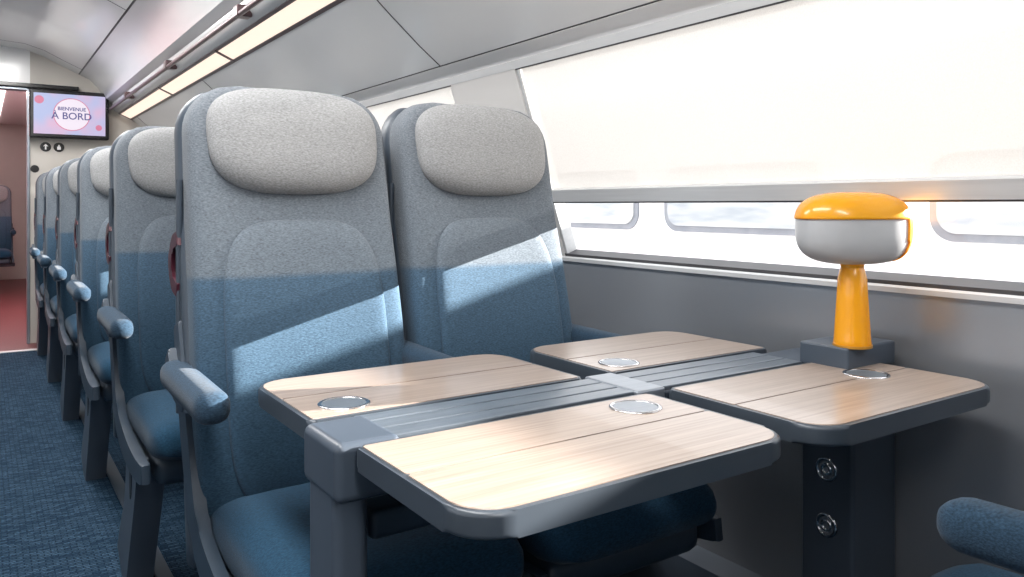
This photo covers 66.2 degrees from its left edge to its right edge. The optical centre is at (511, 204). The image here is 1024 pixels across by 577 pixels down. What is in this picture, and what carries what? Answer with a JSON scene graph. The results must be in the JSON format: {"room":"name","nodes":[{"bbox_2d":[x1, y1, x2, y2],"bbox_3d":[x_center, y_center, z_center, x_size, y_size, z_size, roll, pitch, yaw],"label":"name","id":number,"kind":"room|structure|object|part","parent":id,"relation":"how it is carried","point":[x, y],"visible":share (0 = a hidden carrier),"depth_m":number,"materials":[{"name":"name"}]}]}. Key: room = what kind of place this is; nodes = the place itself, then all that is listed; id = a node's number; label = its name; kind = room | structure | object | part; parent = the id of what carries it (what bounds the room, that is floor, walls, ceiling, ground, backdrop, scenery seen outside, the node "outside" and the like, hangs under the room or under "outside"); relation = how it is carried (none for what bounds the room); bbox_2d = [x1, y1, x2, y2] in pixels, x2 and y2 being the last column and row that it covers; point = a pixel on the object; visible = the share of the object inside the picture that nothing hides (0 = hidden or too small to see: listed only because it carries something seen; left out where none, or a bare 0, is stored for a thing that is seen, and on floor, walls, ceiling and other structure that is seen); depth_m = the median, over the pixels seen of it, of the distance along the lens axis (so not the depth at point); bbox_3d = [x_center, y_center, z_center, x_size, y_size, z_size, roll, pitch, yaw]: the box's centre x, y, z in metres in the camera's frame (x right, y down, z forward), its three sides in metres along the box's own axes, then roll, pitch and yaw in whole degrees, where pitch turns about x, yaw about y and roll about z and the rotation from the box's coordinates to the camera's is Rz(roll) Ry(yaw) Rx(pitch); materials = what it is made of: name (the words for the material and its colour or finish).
{"room":"train carriage","nodes":[
{"label":"train carriage","id":0,"kind":"room"},
{"bbox_2d":[0,90,25,279],"bbox_3d":[-5.498,-0.070,8.299,1.200,2.200,6.090,0,0,-34],"label":"wall","id":1,"kind":"structure","parent":0,"point":[12,103],"depth_m":10.89,"materials":[{"name":"pink"}]},
{"bbox_2d":[26,88,29,343],"bbox_3d":[-3.613,0.080,5.862,0.020,1.900,0.100,0,0,-34],"label":"door frame","id":2,"kind":"structure","parent":1,"relation":"attached to","point":[27,91],"depth_m":5.82,"materials":[{"name":"metal"}]},
{"bbox_2d":[0,279,36,351],"bbox_3d":[-5.396,1.060,8.157,2.910,0.060,6.440,0,0,-34],"label":"floor","id":3,"kind":"structure","parent":0,"point":[12,291],"depth_m":7.25,"materials":[{"name":"carpet"}]},
{"bbox_2d":[0,185,15,266],"bbox_3d":[-6.196,0.413,9.324,0.516,1.317,0.718,0,0,-34],"label":"seat","id":4,"kind":"object","parent":3,"relation":"on","point":[7,231],"visible":1,"depth_m":9.51,"materials":[{"name":"fabric"}]},
{"bbox_2d":[0,248,11,258],"bbox_3d":[-6.130,0.580,9.233,0.406,0.121,0.495,0,0,-34],"label":"cushion","id":5,"kind":"object","parent":4,"relation":"on","point":[5,253],"depth_m":9.13,"materials":[{"name":"fabric"}]},
{"bbox_3d":[-6.304,0.172,9.490,0.434,0.835,0.248,0,0,-34],"label":"backrest","id":6,"kind":"part","parent":4,"relation":"part of","materials":[{"name":"fabric"}]},
{"bbox_3d":[-5.995,0.453,9.418,0.022,0.460,0.603,0,0,-34],"label":"frame","id":7,"kind":"part","parent":4,"relation":"part of","materials":[{"name":"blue plastic"}]},
{"bbox_2d":[0,0,132,73],"bbox_3d":[-0.886,-1.099,1.966,0.538,0.191,9.450,0,0,-34],"label":"ceiling","id":8,"kind":"structure","parent":0,"point":[71,31],"depth_m":4.84,"materials":[{"name":"white plastic"}]},
{"bbox_2d":[0,46,139,342],"bbox_3d":[-3.760,-0.120,5.732,2.920,2.300,0.110,0,0,-34],"label":"wall","id":9,"kind":"structure","parent":0,"point":[18,67],"depth_m":5.88,"materials":[{"name":"white plastic"}]},
{"bbox_2d":[0,86,28,91],"bbox_3d":[-3.774,-0.860,5.753,0.410,0.020,0.100,0,0,-34],"label":"lintel","id":10,"kind":"object","parent":9,"relation":"attached to","point":[8,88],"visible":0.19,"depth_m":5.78,"materials":[{"name":"metal"}]},
{"bbox_3d":[-3.652,-0.885,5.769,0.820,0.030,0.050,0,0,-34],"label":"header trim","id":11,"kind":"part","parent":9,"relation":"part of","materials":[{"name":"grey metal"}]},
{"bbox_2d":[29,88,108,140],"bbox_3d":[-3.331,-0.677,5.914,0.524,0.360,0.090,0,0,-34],"label":"screen","id":12,"kind":"object","parent":9,"relation":"attached to","point":[53,114],"visible":0.99,"depth_m":5.87,"materials":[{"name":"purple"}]},
{"bbox_2d":[107,0,286,112],"bbox_3d":[-0.479,-0.784,2.242,0.120,0.122,9.450,0,0,-34],"label":"rack nose","id":13,"kind":"object","parent":9,"relation":"attached to","point":[223,10],"visible":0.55,"depth_m":3.77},
{"bbox_2d":[80,0,222,98],"bbox_3d":[-0.592,-0.922,2.166,0.188,0.215,9.450,0,0,-34],"label":"ceiling panel","id":14,"kind":"object","parent":13,"relation":"attached to","point":[148,27],"visible":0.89,"depth_m":4.29,"materials":[{"name":"white plastic"}]},
{"bbox_2d":[79,0,135,74],"bbox_3d":[-0.666,-1.017,2.115,0.028,0.034,9.450,0,0,-34],"label":"seam","id":15,"kind":"object","parent":14,"relation":"attached to","point":[133,1],"visible":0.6,"depth_m":4.58,"materials":[{"name":"grey plastic"}]},
{"bbox_2d":[108,0,262,111],"bbox_3d":[-0.509,-0.747,2.252,0.059,0.046,9.300,0,0,-34],"label":"rail","id":16,"kind":"object","parent":13,"relation":"attached to","point":[240,11],"visible":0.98,"depth_m":3.53,"materials":[{"name":"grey metal"}]},
{"bbox_2d":[342,0,791,101],"bbox_3d":[-0.112,-0.443,2.490,0.094,0.087,9.450,0,0,-34],"label":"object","id":17,"kind":"structure","parent":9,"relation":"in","point":[760,7],"depth_m":2.10,"materials":[{"name":"grey plastic"}]},
{"bbox_2d":[133,0,654,126],"bbox_3d":[-0.254,-0.586,2.395,0.285,0.252,9.450,0,0,-34],"label":"ceiling panel","id":18,"kind":"object","parent":17,"relation":"attached to","point":[351,46],"visible":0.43,"depth_m":2.65,"materials":[{"name":"grey plastic"}]},
{"bbox_2d":[118,0,344,119],"bbox_3d":[-0.409,-0.706,2.297,0.102,0.064,9.462,0,0,-34],"label":"strip light","id":19,"kind":"object","parent":18,"relation":"attached to","point":[291,14],"visible":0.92,"depth_m":3.47,"materials":[{"name":"white plastic"}]},
{"bbox_2d":[122,89,169,117],"bbox_3d":[-2.590,-0.710,5.522,0.078,0.051,1.626,0,0,-34],"label":"diffuser","id":20,"kind":"object","parent":19,"relation":"attached to","point":[154,98],"depth_m":5.40,"materials":[{"name":"white plastic"}]},
{"bbox_2d":[161,53,229,93],"bbox_3d":[-1.735,-0.710,4.259,0.078,0.051,1.376,0,0,-34],"label":"diffuser","id":21,"kind":"object","parent":19,"relation":"attached to","point":[209,64],"depth_m":4.16,"materials":[{"name":"white plastic"}]},
{"bbox_2d":[219,0,334,58],"bbox_3d":[-0.951,-0.710,3.100,0.078,0.051,1.376,0,0,-34],"label":"diffuser","id":22,"kind":"object","parent":19,"relation":"attached to","point":[291,14],"depth_m":3.06,"materials":[{"name":"white plastic"}]},
{"bbox_2d":[391,15,418,45],"bbox_3d":[-0.343,-0.560,2.522,0.102,0.086,0.004,0,0,-34],"label":"seam","id":23,"kind":"object","parent":18,"relation":"attached to","point":[391,15],"visible":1,"depth_m":2.52,"materials":[{"name":"grey plastic"}]},
{"bbox_2d":[419,45,439,65],"bbox_3d":[-0.269,-0.489,2.571,0.079,0.060,0.004,0,0,-34],"label":"seam","id":24,"kind":"object","parent":18,"relation":"attached to","point":[419,45],"visible":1,"depth_m":2.56,"materials":[{"name":"grey plastic"}]},
{"bbox_2d":[367,87,454,128],"bbox_3d":[-0.740,-0.206,3.575,0.138,0.402,2.124,0,0,-34],"label":"roller blind","id":25,"kind":"object","parent":17,"relation":"attached to","point":[380,112],"visible":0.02,"depth_m":2.93,"materials":[{"name":"fabric"}]},
{"bbox_3d":[-0.143,-0.470,2.470,0.021,0.026,9.450,0,0,-34],"label":"cornice seam","id":26,"kind":"part","parent":17,"relation":"part of","materials":[{"name":"grey plastic"}]},
{"bbox_2d":[360,0,783,106],"bbox_3d":[-0.087,-0.424,2.508,0.067,0.043,9.450,0,0,-34],"label":"trim","id":27,"kind":"structure","parent":17,"relation":"attached to","point":[736,6],"depth_m":2.01,"materials":[{"name":"grey plastic"}]},
{"bbox_2d":[0,350,198,576],"bbox_3d":[-1.006,1.060,1.674,2.910,0.060,9.100,0,0,-34],"label":"floor","id":28,"kind":"structure","parent":0,"point":[55,522],"depth_m":2.76,"materials":[{"name":"blue carpet"}]},
{"bbox_2d":[0,348,36,352],"bbox_3d":[-3.574,1.058,5.466,2.910,0.064,0.060,0,0,-34],"label":"trim","id":29,"kind":"structure","parent":28,"relation":"on","point":[35,348],"depth_m":5.54,"materials":[{"name":"metal"}]},
{"bbox_2d":[29,172,47,355],"bbox_3d":[-3.088,0.413,5.510,0.501,1.317,0.718,0,0,-34],"label":"seat","id":30,"kind":"object","parent":28,"relation":"on","point":[42,328],"visible":0.3,"depth_m":5.48,"materials":[{"name":"fabric"}]},
{"bbox_3d":[-3.311,0.327,5.445,0.058,0.059,0.330,0,0,-34],"label":"armrest","id":31,"kind":"part","parent":30,"relation":"part of","materials":[{"name":"fabric"}]},
{"bbox_3d":[-3.238,0.453,5.366,0.022,0.460,0.603,0,0,-34],"label":"frame","id":32,"kind":"part","parent":30,"relation":"part of","materials":[{"name":"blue plastic"}]},
{"bbox_2d":[39,282,43,296],"bbox_3d":[-3.017,0.580,5.424,0.406,0.121,0.495,0,0,-34],"label":"cushion","id":33,"kind":"object","parent":30,"relation":"on","point":[41,284],"depth_m":5.35,"materials":[{"name":"fabric"}]},
{"bbox_3d":[-3.206,0.845,5.376,0.068,0.455,0.356,0,0,-34],"label":"leg","id":34,"kind":"part","parent":30,"relation":"part of","materials":[{"name":"paint"}]},
{"bbox_3d":[-3.191,0.172,5.681,0.434,0.835,0.248,0,0,-34],"label":"backrest","id":35,"kind":"part","parent":30,"relation":"part of","materials":[{"name":"fabric"}]},
{"bbox_2d":[37,166,62,382],"bbox_3d":[-2.538,0.413,4.699,0.501,1.317,0.718,0,0,-34],"label":"seat","id":36,"kind":"object","parent":28,"relation":"on","point":[46,257],"visible":0.3,"depth_m":4.67,"materials":[{"name":"fabric"}]},
{"bbox_3d":[-2.761,0.327,4.633,0.058,0.059,0.330,0,0,-34],"label":"armrest","id":37,"kind":"part","parent":36,"relation":"part of","materials":[{"name":"fabric"}]},
{"bbox_3d":[-2.689,0.453,4.555,0.022,0.460,0.603,0,0,-34],"label":"frame","id":38,"kind":"part","parent":36,"relation":"part of","materials":[{"name":"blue plastic"}]},
{"bbox_2d":[50,295,56,315],"bbox_3d":[-2.467,0.580,4.612,0.406,0.121,0.495,0,0,-34],"label":"cushion","id":39,"kind":"object","parent":36,"relation":"on","point":[53,298],"depth_m":4.49,"materials":[{"name":"fabric"}]},
{"bbox_3d":[-2.641,0.172,4.869,0.434,0.835,0.248,0,0,-34],"label":"backrest","id":40,"kind":"part","parent":36,"relation":"part of","materials":[{"name":"fabric"}]},
{"bbox_3d":[-2.657,0.845,4.564,0.068,0.455,0.356,0,0,-34],"label":"leg","id":41,"kind":"part","parent":36,"relation":"part of","materials":[{"name":"paint"}]},
{"bbox_2d":[49,158,80,420],"bbox_3d":[-1.989,0.413,3.887,0.501,1.317,0.718,0,0,-34],"label":"seat","id":42,"kind":"object","parent":28,"relation":"on","point":[61,269],"visible":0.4,"depth_m":3.87,"materials":[{"name":"fabric"}]},
{"bbox_3d":[-2.316,0.117,4.014,0.030,0.130,0.083,0,0,-34],"label":"coat handle","id":43,"kind":"part","parent":42,"relation":"part of","materials":[{"name":"red plastic"}]},
{"bbox_3d":[-2.212,0.327,3.822,0.058,0.059,0.330,0,0,-34],"label":"armrest","id":44,"kind":"part","parent":42,"relation":"part of","materials":[{"name":"fabric"}]},
{"bbox_3d":[-2.140,0.453,3.743,0.022,0.460,0.603,0,0,-34],"label":"frame","id":45,"kind":"part","parent":42,"relation":"part of","materials":[{"name":"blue plastic"}]},
{"bbox_3d":[-2.092,0.172,4.058,0.434,0.835,0.248,0,0,-34],"label":"backrest","id":46,"kind":"part","parent":42,"relation":"part of","materials":[{"name":"fabric"}]},
{"bbox_3d":[-2.107,0.845,3.753,0.068,0.455,0.356,0,0,-34],"label":"leg","id":47,"kind":"part","parent":42,"relation":"part of","materials":[{"name":"paint"}]},
{"bbox_2d":[64,313,77,342],"bbox_3d":[-1.918,0.580,3.801,0.406,0.121,0.495,0,0,-34],"label":"cushion","id":48,"kind":"object","parent":42,"relation":"on","point":[70,319],"depth_m":3.66,"materials":[{"name":"fabric"}]},
{"bbox_2d":[67,146,112,480],"bbox_3d":[-1.440,0.413,3.076,0.501,1.317,0.718,0,0,-34],"label":"seat","id":49,"kind":"object","parent":28,"relation":"on","point":[87,287],"visible":0.44,"depth_m":3.07,"materials":[{"name":"fabric"}]},
{"bbox_3d":[-1.766,0.117,3.203,0.030,0.130,0.083,0,0,-34],"label":"coat handle","id":50,"kind":"part","parent":49,"relation":"part of","materials":[{"name":"red plastic"}]},
{"bbox_3d":[-1.663,0.327,3.010,0.058,0.059,0.330,0,0,-34],"label":"armrest","id":51,"kind":"part","parent":49,"relation":"part of","materials":[{"name":"fabric"}]},
{"bbox_3d":[-1.590,0.453,2.932,0.022,0.460,0.603,0,0,-34],"label":"frame","id":52,"kind":"part","parent":49,"relation":"part of","materials":[{"name":"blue plastic"}]},
{"bbox_3d":[-1.542,0.172,3.246,0.434,0.835,0.248,0,0,-34],"label":"backrest","id":53,"kind":"part","parent":49,"relation":"part of","materials":[{"name":"fabric"}]},
{"bbox_3d":[-1.558,0.845,2.941,0.068,0.455,0.356,0,0,-34],"label":"leg","id":54,"kind":"part","parent":49,"relation":"part of","materials":[{"name":"paint"}]},
{"bbox_2d":[87,341,111,384],"bbox_3d":[-1.368,0.580,2.989,0.406,0.121,0.495,0,0,-34],"label":"cushion","id":55,"kind":"object","parent":49,"relation":"on","point":[98,352],"depth_m":2.83,"materials":[{"name":"fabric"}]},
{"bbox_2d":[62,363,172,576],"bbox_3d":[-0.429,1.026,2.034,0.770,0.008,8.850,0,0,-34],"label":"rail","id":56,"kind":"object","parent":28,"relation":"on","point":[161,569],"visible":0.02,"depth_m":2.84,"materials":[{"name":"metal"}]},
{"bbox_2d":[97,126,183,576],"bbox_3d":[-0.890,0.413,2.264,0.501,1.317,0.718,0,0,-34],"label":"seat","id":57,"kind":"object","parent":28,"relation":"on","point":[137,316],"visible":0.41,"depth_m":2.27,"materials":[{"name":"fabric"}]},
{"bbox_3d":[-1.217,0.117,2.392,0.030,0.130,0.083,0,0,-34],"label":"coat handle","id":58,"kind":"part","parent":57,"relation":"part of","materials":[{"name":"red plastic"}]},
{"bbox_3d":[-1.113,0.327,2.199,0.058,0.059,0.330,0,0,-34],"label":"armrest","id":59,"kind":"part","parent":57,"relation":"part of","materials":[{"name":"fabric"}]},
{"bbox_3d":[-1.041,0.453,2.120,0.022,0.460,0.603,0,0,-34],"label":"frame","id":60,"kind":"part","parent":57,"relation":"part of","materials":[{"name":"blue plastic"}]},
{"bbox_3d":[-1.008,0.845,2.130,0.068,0.455,0.356,0,0,-34],"label":"leg","id":61,"kind":"part","parent":57,"relation":"part of","materials":[{"name":"paint"}]},
{"bbox_3d":[-0.993,0.172,2.435,0.434,0.835,0.248,0,0,-34],"label":"backrest","id":62,"kind":"part","parent":57,"relation":"part of","materials":[{"name":"fabric"}]},
{"bbox_2d":[126,389,181,459],"bbox_3d":[-0.819,0.580,2.178,0.406,0.121,0.495,0,0,-34],"label":"cushion","id":63,"kind":"object","parent":57,"relation":"on","point":[152,419],"depth_m":2.00,"materials":[{"name":"fabric"}]},
{"bbox_2d":[160,86,532,576],"bbox_3d":[-0.341,0.413,1.453,0.501,1.317,0.718,0,0,-34],"label":"seat","id":64,"kind":"object","parent":28,"relation":"on","point":[282,262],"visible":0.85,"depth_m":1.52,"materials":[{"name":"fabric"}]},
{"bbox_3d":[-0.668,0.117,1.580,0.030,0.130,0.083,0,0,-34],"label":"coat handle","id":65,"kind":"part","parent":64,"relation":"part of","materials":[{"name":"red plastic"}]},
{"bbox_3d":[-0.564,0.327,1.387,0.058,0.059,0.330,0,0,-34],"label":"armrest","id":66,"kind":"part","parent":64,"relation":"part of","materials":[{"name":"fabric"}]},
{"bbox_3d":[-0.491,0.453,1.309,0.022,0.460,0.603,0,0,-34],"label":"frame","id":67,"kind":"part","parent":64,"relation":"part of","materials":[{"name":"blue plastic"}]},
{"bbox_3d":[-0.443,0.172,1.623,0.434,0.835,0.248,0,0,-34],"label":"backrest","id":68,"kind":"part","parent":64,"relation":"part of","materials":[{"name":"fabric"}]},
{"bbox_2d":[210,482,523,576],"bbox_3d":[-0.269,0.580,1.366,0.406,0.121,0.495,0,0,-34],"label":"cushion","id":69,"kind":"object","parent":64,"relation":"on","point":[258,529],"depth_m":1.25,"materials":[{"name":"fabric"}]},
{"bbox_3d":[-0.134,0.453,1.551,0.022,0.460,0.603,0,0,-34],"label":"frame","id":70,"kind":"part","parent":64,"relation":"part of","materials":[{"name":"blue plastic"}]},
{"bbox_2d":[381,103,722,576],"bbox_3d":[0.044,0.413,1.713,0.516,1.317,0.718,0,0,-34],"label":"seat","id":71,"kind":"object","parent":28,"relation":"on","point":[478,256],"visible":0.62,"depth_m":1.79,"materials":[{"name":"fabric"}]},
{"bbox_3d":[-0.185,0.327,1.644,0.058,0.059,0.330,0,0,-34],"label":"armrest","id":72,"kind":"part","parent":71,"relation":"part of","materials":[{"name":"fabric"}]},
{"bbox_3d":[-0.065,0.172,1.880,0.434,0.835,0.248,0,0,-34],"label":"backrest","id":73,"kind":"part","parent":71,"relation":"part of","materials":[{"name":"fabric"}]},
{"bbox_3d":[-0.113,0.453,1.565,0.022,0.460,0.603,0,0,-34],"label":"frame","id":74,"kind":"part","parent":71,"relation":"part of","materials":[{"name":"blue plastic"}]},
{"bbox_3d":[0.194,0.327,1.901,0.058,0.059,0.330,0,0,-34],"label":"armrest","id":75,"kind":"part","parent":71,"relation":"part of","materials":[{"name":"fabric"}]},
{"bbox_2d":[517,484,716,563],"bbox_3d":[0.109,0.580,1.623,0.406,0.121,0.495,0,0,-34],"label":"cushion","id":76,"kind":"object","parent":71,"relation":"on","point":[620,535],"depth_m":1.40,"materials":[{"name":"fabric"}]},
{"bbox_3d":[0.245,0.453,1.807,0.022,0.460,0.603,0,0,-34],"label":"frame","id":77,"kind":"part","parent":71,"relation":"part of","materials":[{"name":"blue plastic"}]},
{"bbox_2d":[258,331,989,576],"bbox_3d":[0.209,0.664,1.340,1.148,0.732,0.725,0,0,-34],"label":"folding table","id":78,"kind":"object","parent":28,"relation":"on","point":[484,446],"visible":0.97,"depth_m":1.13,"materials":[{"name":"brown wood"}]},
{"bbox_3d":[-0.229,0.685,1.034,0.048,0.690,0.100,0,0,-34],"label":"aisle post","id":79,"kind":"part","parent":78,"relation":"part of","materials":[{"name":"metal"}]},
{"bbox_2d":[317,396,369,409],"bbox_3d":[-0.254,0.299,1.187,0.079,0.003,0.079,0,0,-34],"label":"cup holder","id":80,"kind":"object","parent":78,"relation":"on","point":[331,402],"depth_m":1.18,"materials":[{"name":"metal"}]},
{"bbox_2d":[598,358,639,366],"bbox_3d":[0.203,0.299,1.492,0.079,0.003,0.079,0,0,-34],"label":"cup holder","id":81,"kind":"object","parent":78,"relation":"on","point":[602,362],"depth_m":1.49,"materials":[{"name":"metal"}]},
{"bbox_3d":[0.667,0.680,1.557,0.146,0.700,0.114,0,0,-34],"label":"window post","id":82,"kind":"part","parent":78,"relation":"part of","materials":[{"name":"metal"}]},
{"bbox_2d":[794,192,912,368],"bbox_3d":[0.642,0.141,1.471,0.221,0.330,0.174,0,0,-34],"label":"table lamp","id":83,"kind":"object","parent":78,"relation":"on","point":[851,230],"visible":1,"depth_m":1.43,"materials":[{"name":"plastic"}]},
{"bbox_2d":[795,219,907,264],"bbox_3d":[0.635,0.044,1.465,0.205,0.132,0.135,0,0,-4],"label":"diffuser","id":84,"kind":"object","parent":83,"relation":"attached to","point":[834,241],"depth_m":1.41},
{"bbox_3d":[0.635,0.176,1.465,0.067,0.172,0.067,0,0,-34],"label":"stem","id":85,"kind":"part","parent":83,"relation":"part of","materials":[{"name":"orange paint"}]},
{"bbox_2d":[794,192,912,261],"bbox_3d":[0.635,0.041,1.465,0.210,0.132,0.139,0,0,-4],"label":"hood","id":86,"kind":"object","parent":83,"relation":"attached to","point":[832,226],"depth_m":1.41,"materials":[{"name":"orange paint"}]},
{"bbox_2d":[619,545,762,576],"bbox_3d":[0.022,0.945,2.581,0.070,0.170,9.450,0,0,-34],"label":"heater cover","id":87,"kind":"object","parent":28,"relation":"on","point":[697,562],"visible":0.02,"depth_m":1.94,"materials":[{"name":"metal"}]},
{"bbox_2d":[930,563,1023,576],"bbox_3d":[0.746,0.413,0.826,0.501,1.317,0.718,0,0,-34],"label":"seat","id":88,"kind":"object","parent":28,"relation":"on","point":[977,569],"visible":1,"depth_m":1.13,"materials":[{"name":"fabric"}]},
{"bbox_2d":[937,497,1023,573],"bbox_3d":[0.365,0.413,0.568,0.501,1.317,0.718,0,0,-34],"label":"armrest","id":89,"kind":"object","parent":88,"relation":"attached to","point":[993,533],"visible":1,"depth_m":0.77,"materials":[{"name":"fabric"}]},
{"bbox_2d":[366,85,450,107],"bbox_3d":[-0.790,-0.408,3.541,0.039,0.017,2.150,0,0,-34],"label":"trim","id":90,"kind":"structure","parent":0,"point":[450,85],"depth_m":2.88,"materials":[{"name":"grey plastic"}]},
{"bbox_2d":[563,256,1023,576],"bbox_3d":[0.076,0.594,2.617,0.060,0.872,9.450,0,0,-34],"label":"wall","id":91,"kind":"structure","parent":0,"point":[978,453],"depth_m":1.57,"materials":[{"name":"grey plastic"}]},
{"bbox_2d":[522,0,1023,202],"bbox_3d":[0.684,-0.206,1.471,0.138,0.402,2.144,0,0,-34],"label":"roller blind","id":92,"kind":"object","parent":91,"relation":"attached to","point":[794,100],"visible":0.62,"depth_m":1.60,"materials":[{"name":"fabric"}]},
{"bbox_3d":[0.727,-0.031,1.500,0.034,0.043,2.144,0,0,-34],"label":"rail","id":93,"kind":"part","parent":92,"relation":"part of","materials":[{"name":"metal"}]},
{"bbox_2d":[562,256,1023,304],"bbox_3d":[0.071,0.165,2.615,0.070,0.014,9.450,0,0,-34],"label":"sill","id":94,"kind":"structure","parent":91,"relation":"attached to","point":[1013,299],"depth_m":1.71,"materials":[{"name":"metal"}]},
{"bbox_2d":[451,69,576,255],"bbox_3d":[-0.001,-0.132,2.548,0.239,0.581,0.380,0,0,-34],"label":"pillar","id":95,"kind":"structure","parent":94,"relation":"on","point":[503,89],"depth_m":2.44,"materials":[{"name":"white plastic"}]},
{"bbox_2d":[565,249,1023,295],"bbox_3d":[0.789,0.148,1.542,0.041,0.021,2.170,0,0,-34],"label":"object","id":96,"kind":"structure","parent":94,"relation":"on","point":[928,281],"depth_m":1.72,"materials":[{"name":"grey metal"}]},
{"bbox_3d":[0.719,-0.134,1.495,0.194,0.565,2.170,0,0,-34],"label":"glass pane","id":97,"kind":"object","parent":96,"relation":"attached to","visible":0},
{"bbox_2d":[516,69,576,252],"bbox_3d":[0.107,-0.131,2.384,0.226,0.576,0.012,0,0,-34],"label":"seal","id":98,"kind":"object","parent":97,"relation":"attached to","point":[560,211],"visible":0.36,"depth_m":2.41,"materials":[{"name":"rubber"}]},
{"label":"outside","id":99,"kind":"structure","parent":0,"visible":0},
{"bbox_2d":[565,202,1023,281],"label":"window","id":100,"kind":"structure","parent":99,"point":[975,240],"depth_m":10.69,"materials":[{"name":"clear glass"}]}
]}

